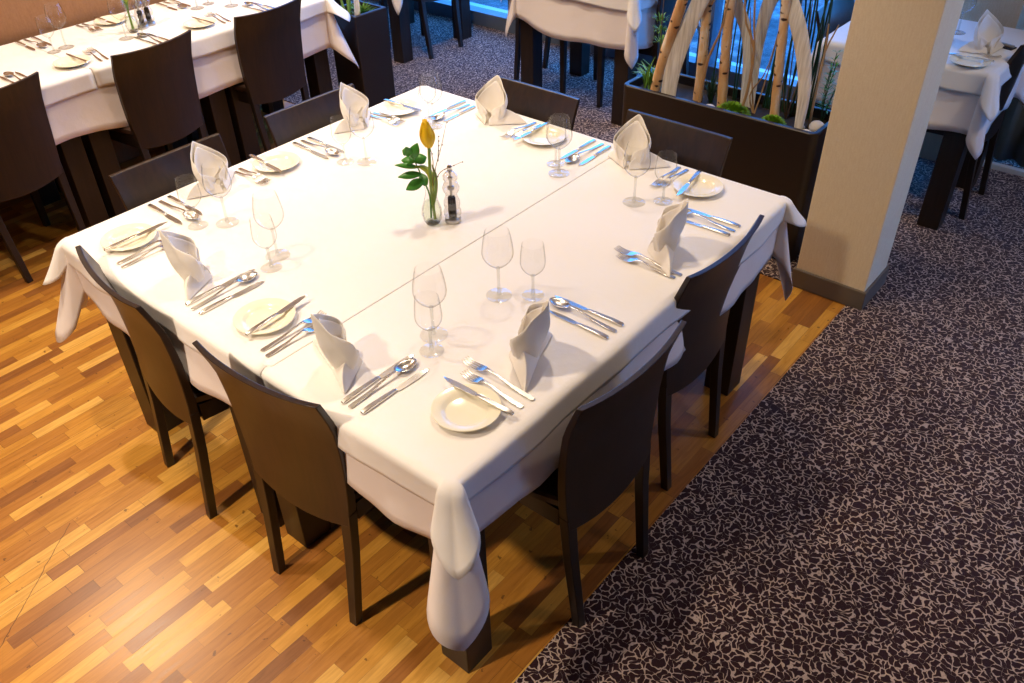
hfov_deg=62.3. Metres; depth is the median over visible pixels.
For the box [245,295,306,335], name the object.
table knife
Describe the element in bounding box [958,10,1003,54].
folded napkin
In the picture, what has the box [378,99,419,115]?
plate
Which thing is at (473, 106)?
table knife
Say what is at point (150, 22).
pepper mill
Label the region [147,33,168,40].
table knife
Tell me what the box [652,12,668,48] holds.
plant
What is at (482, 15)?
window
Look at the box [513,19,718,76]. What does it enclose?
window
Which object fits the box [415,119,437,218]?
tulip
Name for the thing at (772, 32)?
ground
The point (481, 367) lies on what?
fork
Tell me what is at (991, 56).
fork
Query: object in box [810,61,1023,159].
tablecloth
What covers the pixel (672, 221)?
folded napkin
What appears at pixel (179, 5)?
bowl
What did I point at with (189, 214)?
bowl
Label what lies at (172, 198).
table knife
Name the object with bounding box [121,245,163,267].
fork
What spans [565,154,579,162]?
bowl
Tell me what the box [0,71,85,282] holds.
dining chair
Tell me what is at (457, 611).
tablecloth
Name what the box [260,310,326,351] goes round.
fork
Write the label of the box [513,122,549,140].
table knife
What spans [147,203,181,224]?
table knife
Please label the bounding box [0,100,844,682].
floor
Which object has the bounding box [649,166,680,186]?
fork
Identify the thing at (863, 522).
floor
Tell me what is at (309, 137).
table knife
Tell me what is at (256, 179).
fork
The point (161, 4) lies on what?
table knife
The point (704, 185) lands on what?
plate
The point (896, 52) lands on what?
column
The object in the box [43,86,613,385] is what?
table overlay
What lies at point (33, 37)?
table knife
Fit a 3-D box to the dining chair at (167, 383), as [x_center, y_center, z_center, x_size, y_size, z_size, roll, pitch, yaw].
[-0.901,0.066,2.568,0.464,0.825,0.406,-30,46,-32]
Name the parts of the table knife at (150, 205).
handle, blade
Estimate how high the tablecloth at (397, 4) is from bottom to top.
0.396 m
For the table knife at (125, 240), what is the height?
0.008 m
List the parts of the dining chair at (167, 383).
backrest, leg, seat, leg, seat frame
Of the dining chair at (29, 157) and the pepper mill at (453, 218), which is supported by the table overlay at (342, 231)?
the pepper mill at (453, 218)
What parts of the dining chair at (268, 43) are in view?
seat, seat frame, leg, leg, backrest, leg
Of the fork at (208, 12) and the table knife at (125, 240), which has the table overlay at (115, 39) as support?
the fork at (208, 12)
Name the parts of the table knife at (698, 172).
blade, handle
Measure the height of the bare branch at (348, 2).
0.414 m
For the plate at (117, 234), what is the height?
0.016 m
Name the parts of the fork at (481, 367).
handle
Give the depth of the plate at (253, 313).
2.16 m
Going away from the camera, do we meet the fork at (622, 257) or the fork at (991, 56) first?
the fork at (622, 257)
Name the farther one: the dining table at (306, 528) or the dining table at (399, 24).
the dining table at (399, 24)
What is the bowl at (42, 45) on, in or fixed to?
on the spoon at (42, 45)
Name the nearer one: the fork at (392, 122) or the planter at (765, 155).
the fork at (392, 122)
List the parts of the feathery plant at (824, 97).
stem, stem, stem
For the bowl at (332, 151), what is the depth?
2.93 m
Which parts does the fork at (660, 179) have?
handle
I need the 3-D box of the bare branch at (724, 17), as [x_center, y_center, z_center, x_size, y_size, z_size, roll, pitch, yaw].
[0.834,-1.200,3.506,0.091,0.511,0.017,26,45,31]
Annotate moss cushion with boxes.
[716,101,749,115]
[762,114,786,124]
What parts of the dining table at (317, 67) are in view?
leg, leg, leg, leg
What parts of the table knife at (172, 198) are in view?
handle, blade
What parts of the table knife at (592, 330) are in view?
blade, handle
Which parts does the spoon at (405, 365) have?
handle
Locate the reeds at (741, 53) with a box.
[712,0,750,100]
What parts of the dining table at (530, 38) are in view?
leg, leg, leg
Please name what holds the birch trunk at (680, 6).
on the planter at (765, 155)
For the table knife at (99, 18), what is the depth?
4.14 m
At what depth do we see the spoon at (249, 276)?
2.27 m
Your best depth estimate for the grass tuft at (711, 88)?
3.68 m
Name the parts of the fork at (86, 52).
handle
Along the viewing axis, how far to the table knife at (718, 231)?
2.46 m
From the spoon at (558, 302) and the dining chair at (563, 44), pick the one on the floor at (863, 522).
the dining chair at (563, 44)
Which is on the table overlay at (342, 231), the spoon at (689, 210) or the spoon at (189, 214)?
the spoon at (189, 214)
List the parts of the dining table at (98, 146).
leg, leg, leg, leg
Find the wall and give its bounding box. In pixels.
[0,0,261,208]
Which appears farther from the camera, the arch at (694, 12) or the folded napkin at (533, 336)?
the arch at (694, 12)
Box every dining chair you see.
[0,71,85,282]
[75,245,229,518]
[108,30,207,160]
[108,133,231,210]
[192,340,373,625]
[234,0,309,151]
[263,84,354,147]
[380,0,462,58]
[493,75,579,130]
[514,17,597,93]
[518,320,686,627]
[596,0,690,107]
[625,109,732,176]
[658,214,763,490]
[814,0,854,106]
[926,44,1023,219]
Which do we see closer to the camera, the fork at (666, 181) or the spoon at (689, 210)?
the spoon at (689, 210)
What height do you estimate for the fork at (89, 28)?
0.016 m
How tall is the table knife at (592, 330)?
0.008 m
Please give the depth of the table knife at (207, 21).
4.10 m
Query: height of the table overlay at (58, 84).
0.169 m
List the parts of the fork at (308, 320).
handle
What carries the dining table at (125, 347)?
on the floor at (114, 568)
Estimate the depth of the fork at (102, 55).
3.78 m
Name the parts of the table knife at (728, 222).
blade, handle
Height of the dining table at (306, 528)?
0.744 m
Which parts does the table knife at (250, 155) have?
handle, blade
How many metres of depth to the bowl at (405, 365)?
2.00 m
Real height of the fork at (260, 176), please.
0.016 m
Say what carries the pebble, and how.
on the planter at (765, 155)
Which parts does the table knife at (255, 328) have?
handle, blade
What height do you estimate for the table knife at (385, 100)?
0.008 m
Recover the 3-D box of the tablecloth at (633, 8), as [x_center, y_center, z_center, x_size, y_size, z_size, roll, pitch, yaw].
[0.527,-2.039,4.838,0.944,0.176,0.774,26,45,31]
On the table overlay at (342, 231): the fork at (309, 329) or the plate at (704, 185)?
the fork at (309, 329)
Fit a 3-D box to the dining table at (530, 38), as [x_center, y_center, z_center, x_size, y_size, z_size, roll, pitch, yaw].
[0.533,-1.809,5.015,0.790,0.744,0.620,26,45,31]
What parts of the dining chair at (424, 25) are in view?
leg, leg, leg, leg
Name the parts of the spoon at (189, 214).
handle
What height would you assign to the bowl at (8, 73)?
0.013 m
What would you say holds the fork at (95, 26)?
on the table overlay at (115, 39)
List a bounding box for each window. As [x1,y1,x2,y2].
[379,0,512,32]
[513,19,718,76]
[705,0,797,100]
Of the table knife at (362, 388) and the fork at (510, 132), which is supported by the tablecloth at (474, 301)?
the table knife at (362, 388)
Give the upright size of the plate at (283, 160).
0.016 m
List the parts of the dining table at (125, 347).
leg, leg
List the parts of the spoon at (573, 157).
handle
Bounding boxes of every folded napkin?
[159,230,211,300]
[187,141,234,198]
[311,314,362,393]
[334,82,370,133]
[475,75,526,124]
[509,300,551,391]
[608,114,670,169]
[648,199,687,277]
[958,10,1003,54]
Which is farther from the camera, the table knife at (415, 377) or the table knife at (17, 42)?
the table knife at (17, 42)
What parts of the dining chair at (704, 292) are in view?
leg, backrest, leg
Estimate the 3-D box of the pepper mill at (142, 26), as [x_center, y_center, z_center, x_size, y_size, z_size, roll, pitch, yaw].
[-1.779,-1.584,4.030,0.053,0.184,0.053,-11,39,-13]
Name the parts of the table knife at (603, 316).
blade, handle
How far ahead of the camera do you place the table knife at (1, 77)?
3.57 m
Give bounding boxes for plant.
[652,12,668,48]
[816,50,841,121]
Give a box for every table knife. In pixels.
[0,76,13,82]
[15,41,34,49]
[31,36,51,45]
[66,53,88,62]
[94,16,116,24]
[104,221,167,251]
[134,37,155,44]
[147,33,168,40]
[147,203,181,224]
[156,3,176,9]
[167,195,201,214]
[169,0,190,6]
[185,269,254,305]
[191,16,214,24]
[198,281,264,314]
[242,5,263,11]
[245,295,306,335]
[249,154,281,172]
[254,2,274,8]
[292,142,328,158]
[307,136,343,152]
[341,354,413,403]
[360,369,428,413]
[383,99,421,110]
[429,100,465,116]
[443,105,475,121]
[444,377,513,415]
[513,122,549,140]
[550,310,608,338]
[554,295,623,326]
[559,139,595,159]
[578,145,610,165]
[677,170,701,195]
[686,220,730,236]
[688,208,740,227]
[949,53,994,61]
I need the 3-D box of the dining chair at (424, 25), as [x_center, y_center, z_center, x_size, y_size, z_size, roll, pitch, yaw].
[-0.614,-2.418,5.777,0.464,0.825,0.406,26,45,31]
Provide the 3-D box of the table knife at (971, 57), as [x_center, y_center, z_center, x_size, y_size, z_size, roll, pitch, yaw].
[1.882,-1.178,3.501,0.208,0.008,0.016,23,44,28]
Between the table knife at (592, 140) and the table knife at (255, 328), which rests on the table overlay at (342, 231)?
the table knife at (592, 140)
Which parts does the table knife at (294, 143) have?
handle, blade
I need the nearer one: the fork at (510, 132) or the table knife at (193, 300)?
the table knife at (193, 300)
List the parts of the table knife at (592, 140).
blade, handle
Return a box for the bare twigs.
[431,122,462,204]
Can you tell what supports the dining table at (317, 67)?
on the floor at (114, 568)
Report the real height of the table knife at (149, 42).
0.008 m
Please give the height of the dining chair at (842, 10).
0.825 m
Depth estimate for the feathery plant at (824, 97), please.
3.40 m
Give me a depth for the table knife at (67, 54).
3.70 m
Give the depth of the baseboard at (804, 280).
3.45 m
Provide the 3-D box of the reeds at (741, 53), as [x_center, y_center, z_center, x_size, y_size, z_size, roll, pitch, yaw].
[0.932,-1.390,3.503,0.147,0.810,0.012,26,45,31]
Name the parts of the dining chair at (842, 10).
backrest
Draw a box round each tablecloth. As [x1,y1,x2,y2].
[45,13,358,144]
[55,219,792,650]
[261,158,806,580]
[392,0,402,14]
[501,0,657,31]
[505,0,699,68]
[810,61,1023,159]
[811,19,1023,121]
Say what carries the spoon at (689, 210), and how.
on the tablecloth at (474, 301)
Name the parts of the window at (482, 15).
sill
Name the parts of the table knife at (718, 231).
blade, handle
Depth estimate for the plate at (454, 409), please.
1.87 m
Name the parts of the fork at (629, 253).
handle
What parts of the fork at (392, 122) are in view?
handle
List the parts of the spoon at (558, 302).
handle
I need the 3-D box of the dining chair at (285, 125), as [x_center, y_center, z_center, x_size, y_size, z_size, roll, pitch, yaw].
[-0.587,-0.488,3.275,0.464,0.825,0.406,28,46,32]
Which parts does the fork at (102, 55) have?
handle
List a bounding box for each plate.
[52,55,90,67]
[94,14,126,24]
[100,223,156,250]
[183,17,215,27]
[233,298,295,334]
[253,151,299,171]
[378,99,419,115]
[431,384,501,431]
[522,126,565,144]
[673,174,723,196]
[949,53,990,67]
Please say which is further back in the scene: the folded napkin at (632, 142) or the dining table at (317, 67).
the dining table at (317, 67)
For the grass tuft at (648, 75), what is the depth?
3.80 m
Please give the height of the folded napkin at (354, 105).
0.156 m
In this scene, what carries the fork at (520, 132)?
on the table overlay at (342, 231)
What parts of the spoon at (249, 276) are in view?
handle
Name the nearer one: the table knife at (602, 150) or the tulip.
the tulip
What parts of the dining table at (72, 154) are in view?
leg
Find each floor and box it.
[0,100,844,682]
[283,0,1023,682]
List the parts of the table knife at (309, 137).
handle, blade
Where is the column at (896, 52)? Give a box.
[797,0,964,291]
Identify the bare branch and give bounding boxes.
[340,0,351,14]
[698,0,728,102]
[740,0,755,112]
[749,7,777,113]
[782,0,812,118]
[807,24,838,127]
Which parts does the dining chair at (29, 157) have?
leg, backrest, leg, leg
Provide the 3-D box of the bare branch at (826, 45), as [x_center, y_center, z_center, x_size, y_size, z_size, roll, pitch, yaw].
[1.223,-1.032,3.340,0.043,0.431,0.019,26,45,31]
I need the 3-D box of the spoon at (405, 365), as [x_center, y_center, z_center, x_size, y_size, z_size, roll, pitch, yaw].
[-0.296,0.092,1.946,0.039,0.016,0.209,26,46,31]
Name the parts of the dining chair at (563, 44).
leg, leg, leg, leg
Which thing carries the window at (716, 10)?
attached to the trim
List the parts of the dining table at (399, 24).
leg, leg, leg, leg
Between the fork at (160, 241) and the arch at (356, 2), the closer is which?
the fork at (160, 241)
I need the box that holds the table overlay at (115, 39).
[20,0,349,86]
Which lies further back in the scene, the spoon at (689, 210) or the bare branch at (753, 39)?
the bare branch at (753, 39)
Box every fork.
[76,25,96,31]
[82,23,102,30]
[83,49,102,61]
[87,47,108,59]
[116,240,161,264]
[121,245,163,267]
[204,14,225,23]
[208,12,231,21]
[234,171,265,184]
[238,168,271,181]
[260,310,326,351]
[265,325,313,356]
[370,115,401,125]
[372,112,406,122]
[460,369,523,408]
[462,356,534,400]
[500,122,536,137]
[509,124,540,138]
[614,245,681,275]
[616,252,675,278]
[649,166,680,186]
[657,169,688,186]
[951,53,1001,57]
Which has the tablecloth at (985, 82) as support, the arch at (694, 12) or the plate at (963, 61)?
the plate at (963, 61)
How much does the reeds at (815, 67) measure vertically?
0.811 m
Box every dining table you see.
[38,136,108,228]
[54,89,240,218]
[106,319,284,526]
[186,49,332,161]
[276,272,759,672]
[334,0,471,63]
[520,19,680,125]
[817,104,989,230]
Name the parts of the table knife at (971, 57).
handle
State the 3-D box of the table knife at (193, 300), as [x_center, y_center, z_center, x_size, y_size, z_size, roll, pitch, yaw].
[-0.783,-0.149,2.280,0.016,0.008,0.219,26,45,31]
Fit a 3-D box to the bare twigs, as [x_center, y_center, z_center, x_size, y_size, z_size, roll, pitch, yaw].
[-0.187,-0.488,2.432,0.097,0.299,0.009,1,38,3]
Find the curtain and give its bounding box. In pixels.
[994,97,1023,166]
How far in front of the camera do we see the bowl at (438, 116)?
3.15 m
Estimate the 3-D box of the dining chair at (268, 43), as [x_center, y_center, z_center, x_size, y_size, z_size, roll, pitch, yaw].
[-1.324,-1.360,4.430,0.464,0.825,0.406,24,45,30]
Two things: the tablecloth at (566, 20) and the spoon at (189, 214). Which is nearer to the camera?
the spoon at (189, 214)
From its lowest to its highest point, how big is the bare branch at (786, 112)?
0.561 m
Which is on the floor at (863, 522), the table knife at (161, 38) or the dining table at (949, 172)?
the dining table at (949, 172)
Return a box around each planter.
[333,0,395,107]
[622,68,830,261]
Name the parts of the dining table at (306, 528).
leg, leg, leg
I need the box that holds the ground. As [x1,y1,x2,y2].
[470,0,854,76]
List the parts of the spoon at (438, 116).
handle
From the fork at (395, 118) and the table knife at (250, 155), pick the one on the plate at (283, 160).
the table knife at (250, 155)
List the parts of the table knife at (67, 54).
handle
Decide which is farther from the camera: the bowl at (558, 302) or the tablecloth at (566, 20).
the tablecloth at (566, 20)
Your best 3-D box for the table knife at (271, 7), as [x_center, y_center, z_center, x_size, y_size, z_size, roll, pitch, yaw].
[-1.271,-1.721,4.334,0.202,0.008,0.016,26,45,31]
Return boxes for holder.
[1002,42,1016,49]
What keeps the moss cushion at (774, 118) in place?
on the planter at (765, 155)
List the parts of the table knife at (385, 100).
handle, blade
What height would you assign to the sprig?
0.239 m
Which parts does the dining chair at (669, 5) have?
leg, seat frame, leg, backrest, leg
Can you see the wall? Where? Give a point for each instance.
(19, 19)
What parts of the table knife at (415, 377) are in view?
handle, blade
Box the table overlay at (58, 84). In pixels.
[0,41,97,107]
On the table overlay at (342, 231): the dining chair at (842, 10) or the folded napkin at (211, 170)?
the folded napkin at (211, 170)
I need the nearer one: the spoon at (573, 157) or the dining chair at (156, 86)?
the spoon at (573, 157)
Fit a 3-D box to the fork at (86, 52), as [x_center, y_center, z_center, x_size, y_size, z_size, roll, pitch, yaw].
[-1.865,-1.275,3.770,0.024,0.016,0.182,-32,47,-33]
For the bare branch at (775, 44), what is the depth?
3.50 m
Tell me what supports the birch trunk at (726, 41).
on the planter at (765, 155)
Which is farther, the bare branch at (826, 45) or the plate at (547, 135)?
the bare branch at (826, 45)
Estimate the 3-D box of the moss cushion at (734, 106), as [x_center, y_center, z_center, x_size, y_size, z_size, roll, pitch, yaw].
[0.936,-0.983,3.581,0.167,0.063,0.111,26,45,31]
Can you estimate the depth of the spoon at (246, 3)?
4.33 m
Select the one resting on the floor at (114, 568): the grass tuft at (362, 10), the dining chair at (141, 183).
the dining chair at (141, 183)
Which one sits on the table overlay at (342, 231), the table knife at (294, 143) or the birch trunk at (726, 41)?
the table knife at (294, 143)
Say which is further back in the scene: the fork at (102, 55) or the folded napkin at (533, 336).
the fork at (102, 55)
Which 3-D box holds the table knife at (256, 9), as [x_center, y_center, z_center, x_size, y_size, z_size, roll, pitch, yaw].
[-1.313,-1.689,4.294,0.202,0.008,0.016,26,45,31]
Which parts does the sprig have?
stem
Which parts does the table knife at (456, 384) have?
blade, handle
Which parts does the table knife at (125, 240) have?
handle, blade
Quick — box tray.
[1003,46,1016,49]
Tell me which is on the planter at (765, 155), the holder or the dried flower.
the dried flower
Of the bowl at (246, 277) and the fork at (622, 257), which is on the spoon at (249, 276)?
the bowl at (246, 277)
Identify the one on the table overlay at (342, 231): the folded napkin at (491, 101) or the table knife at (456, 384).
the folded napkin at (491, 101)
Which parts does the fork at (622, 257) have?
handle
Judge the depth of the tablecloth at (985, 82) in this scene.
3.50 m
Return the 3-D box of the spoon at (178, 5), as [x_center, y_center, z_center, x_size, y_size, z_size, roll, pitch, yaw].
[-1.741,-1.742,4.371,0.209,0.016,0.039,26,45,31]
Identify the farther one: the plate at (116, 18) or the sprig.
the plate at (116, 18)
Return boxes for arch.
[353,0,359,15]
[661,0,752,106]
[747,0,811,129]
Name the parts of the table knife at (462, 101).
blade, handle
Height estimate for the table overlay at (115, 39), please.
0.139 m
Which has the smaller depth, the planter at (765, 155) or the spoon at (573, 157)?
the spoon at (573, 157)
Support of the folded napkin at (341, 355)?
on the tablecloth at (474, 301)
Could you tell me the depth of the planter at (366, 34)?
4.79 m
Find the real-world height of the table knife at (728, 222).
0.008 m
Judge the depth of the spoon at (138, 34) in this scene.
3.96 m
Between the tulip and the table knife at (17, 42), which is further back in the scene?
the table knife at (17, 42)
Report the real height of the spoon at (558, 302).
0.016 m
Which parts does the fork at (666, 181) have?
handle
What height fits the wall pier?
2.750 m
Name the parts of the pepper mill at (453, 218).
knob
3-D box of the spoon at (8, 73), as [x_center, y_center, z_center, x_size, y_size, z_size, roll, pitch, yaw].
[-2.086,-1.111,3.567,0.209,0.016,0.039,26,45,31]
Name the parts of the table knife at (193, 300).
handle, blade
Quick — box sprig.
[395,143,431,217]
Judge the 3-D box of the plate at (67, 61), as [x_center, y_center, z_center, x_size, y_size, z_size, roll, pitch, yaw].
[-1.920,-1.218,3.699,0.157,0.016,0.157,26,45,31]
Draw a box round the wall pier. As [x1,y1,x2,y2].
[919,0,1023,160]
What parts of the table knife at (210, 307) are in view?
handle, blade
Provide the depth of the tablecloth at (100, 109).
4.04 m
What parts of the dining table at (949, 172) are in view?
leg, leg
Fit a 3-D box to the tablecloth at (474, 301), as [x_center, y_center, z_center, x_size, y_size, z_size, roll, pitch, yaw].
[0.150,-0.110,2.351,0.732,0.174,1.693,26,45,31]
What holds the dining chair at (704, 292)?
on the floor at (114, 568)
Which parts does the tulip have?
stem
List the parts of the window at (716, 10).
sill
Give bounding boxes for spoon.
[3,71,20,79]
[23,39,46,47]
[137,33,161,42]
[158,200,198,218]
[164,1,186,7]
[191,272,256,309]
[244,2,268,9]
[300,140,339,154]
[348,358,416,408]
[431,103,470,119]
[549,297,616,332]
[565,143,603,162]
[687,209,735,231]
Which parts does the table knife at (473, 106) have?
blade, handle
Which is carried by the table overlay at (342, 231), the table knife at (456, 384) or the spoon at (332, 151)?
the spoon at (332, 151)
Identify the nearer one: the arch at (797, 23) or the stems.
the arch at (797, 23)
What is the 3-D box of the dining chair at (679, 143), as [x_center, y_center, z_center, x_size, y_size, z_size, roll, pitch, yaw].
[0.448,-0.321,3.023,0.406,0.825,0.464,26,45,31]
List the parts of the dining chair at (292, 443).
leg, backrest, leg, seat, seat frame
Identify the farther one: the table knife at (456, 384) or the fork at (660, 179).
the fork at (660, 179)
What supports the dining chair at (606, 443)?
on the floor at (114, 568)
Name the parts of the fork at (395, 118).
handle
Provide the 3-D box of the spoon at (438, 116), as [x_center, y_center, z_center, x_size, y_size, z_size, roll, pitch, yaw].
[-0.228,-0.867,3.184,0.039,0.016,0.209,26,45,31]
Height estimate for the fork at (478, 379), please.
0.016 m
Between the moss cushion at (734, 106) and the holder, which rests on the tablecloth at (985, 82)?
the holder
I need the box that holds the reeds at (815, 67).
[762,0,832,119]
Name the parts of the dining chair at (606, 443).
seat frame, seat, leg, backrest, leg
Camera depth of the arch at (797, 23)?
3.33 m
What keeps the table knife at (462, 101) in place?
on the table overlay at (342, 231)
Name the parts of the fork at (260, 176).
handle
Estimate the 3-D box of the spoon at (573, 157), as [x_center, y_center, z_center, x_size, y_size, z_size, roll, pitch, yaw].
[0.248,-0.645,2.880,0.039,0.016,0.209,27,46,32]
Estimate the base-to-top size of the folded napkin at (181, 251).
0.171 m
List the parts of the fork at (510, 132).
handle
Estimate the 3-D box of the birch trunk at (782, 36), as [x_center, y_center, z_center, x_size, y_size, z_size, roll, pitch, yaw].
[1.048,-1.318,3.218,0.102,1.062,0.039,26,45,31]
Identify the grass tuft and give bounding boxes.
[351,1,373,13]
[634,58,654,89]
[704,75,717,102]
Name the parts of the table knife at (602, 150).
blade, handle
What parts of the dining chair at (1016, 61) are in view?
seat frame, leg, leg, backrest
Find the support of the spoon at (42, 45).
on the table overlay at (115, 39)
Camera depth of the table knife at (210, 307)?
2.23 m
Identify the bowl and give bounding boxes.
[3,71,13,75]
[36,43,46,47]
[177,4,186,7]
[183,210,198,218]
[236,272,256,281]
[325,148,339,154]
[394,358,416,371]
[431,113,444,119]
[549,297,570,307]
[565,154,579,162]
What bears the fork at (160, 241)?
on the table overlay at (342, 231)
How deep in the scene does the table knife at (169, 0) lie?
4.41 m
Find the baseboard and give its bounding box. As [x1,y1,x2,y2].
[982,160,1023,176]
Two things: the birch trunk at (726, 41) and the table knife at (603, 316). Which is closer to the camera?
the table knife at (603, 316)
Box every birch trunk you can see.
[650,0,687,91]
[693,0,714,100]
[717,0,735,108]
[770,0,791,115]
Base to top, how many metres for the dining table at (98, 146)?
0.744 m
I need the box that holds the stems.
[121,0,133,28]
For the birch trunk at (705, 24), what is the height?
1.061 m
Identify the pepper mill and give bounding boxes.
[134,0,148,29]
[142,0,155,25]
[442,164,460,224]
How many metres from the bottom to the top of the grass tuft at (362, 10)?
0.080 m
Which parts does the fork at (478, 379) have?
handle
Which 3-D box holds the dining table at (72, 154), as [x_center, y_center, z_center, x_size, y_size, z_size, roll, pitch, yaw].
[-2.385,-0.760,3.756,0.620,0.744,0.775,26,45,31]
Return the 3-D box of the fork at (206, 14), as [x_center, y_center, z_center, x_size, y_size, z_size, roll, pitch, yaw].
[-1.457,-1.589,4.162,0.182,0.016,0.024,29,47,34]
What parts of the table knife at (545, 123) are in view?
blade, handle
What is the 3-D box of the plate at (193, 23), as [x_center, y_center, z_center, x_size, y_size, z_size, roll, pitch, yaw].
[-1.510,-1.538,4.098,0.157,0.016,0.157,26,45,31]
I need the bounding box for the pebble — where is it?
[809,120,823,131]
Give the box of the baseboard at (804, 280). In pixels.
[792,265,888,309]
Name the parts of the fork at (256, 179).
handle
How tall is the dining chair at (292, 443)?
0.825 m
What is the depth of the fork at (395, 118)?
3.14 m
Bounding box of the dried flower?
[659,0,663,52]
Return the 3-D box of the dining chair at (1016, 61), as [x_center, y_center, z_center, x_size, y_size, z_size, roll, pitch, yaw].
[2.048,-1.045,3.907,0.464,0.825,0.406,26,45,31]
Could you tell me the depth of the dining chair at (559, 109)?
3.20 m
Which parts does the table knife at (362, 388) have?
handle, blade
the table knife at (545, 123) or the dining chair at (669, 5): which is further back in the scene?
the dining chair at (669, 5)
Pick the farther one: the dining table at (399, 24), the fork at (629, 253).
the dining table at (399, 24)

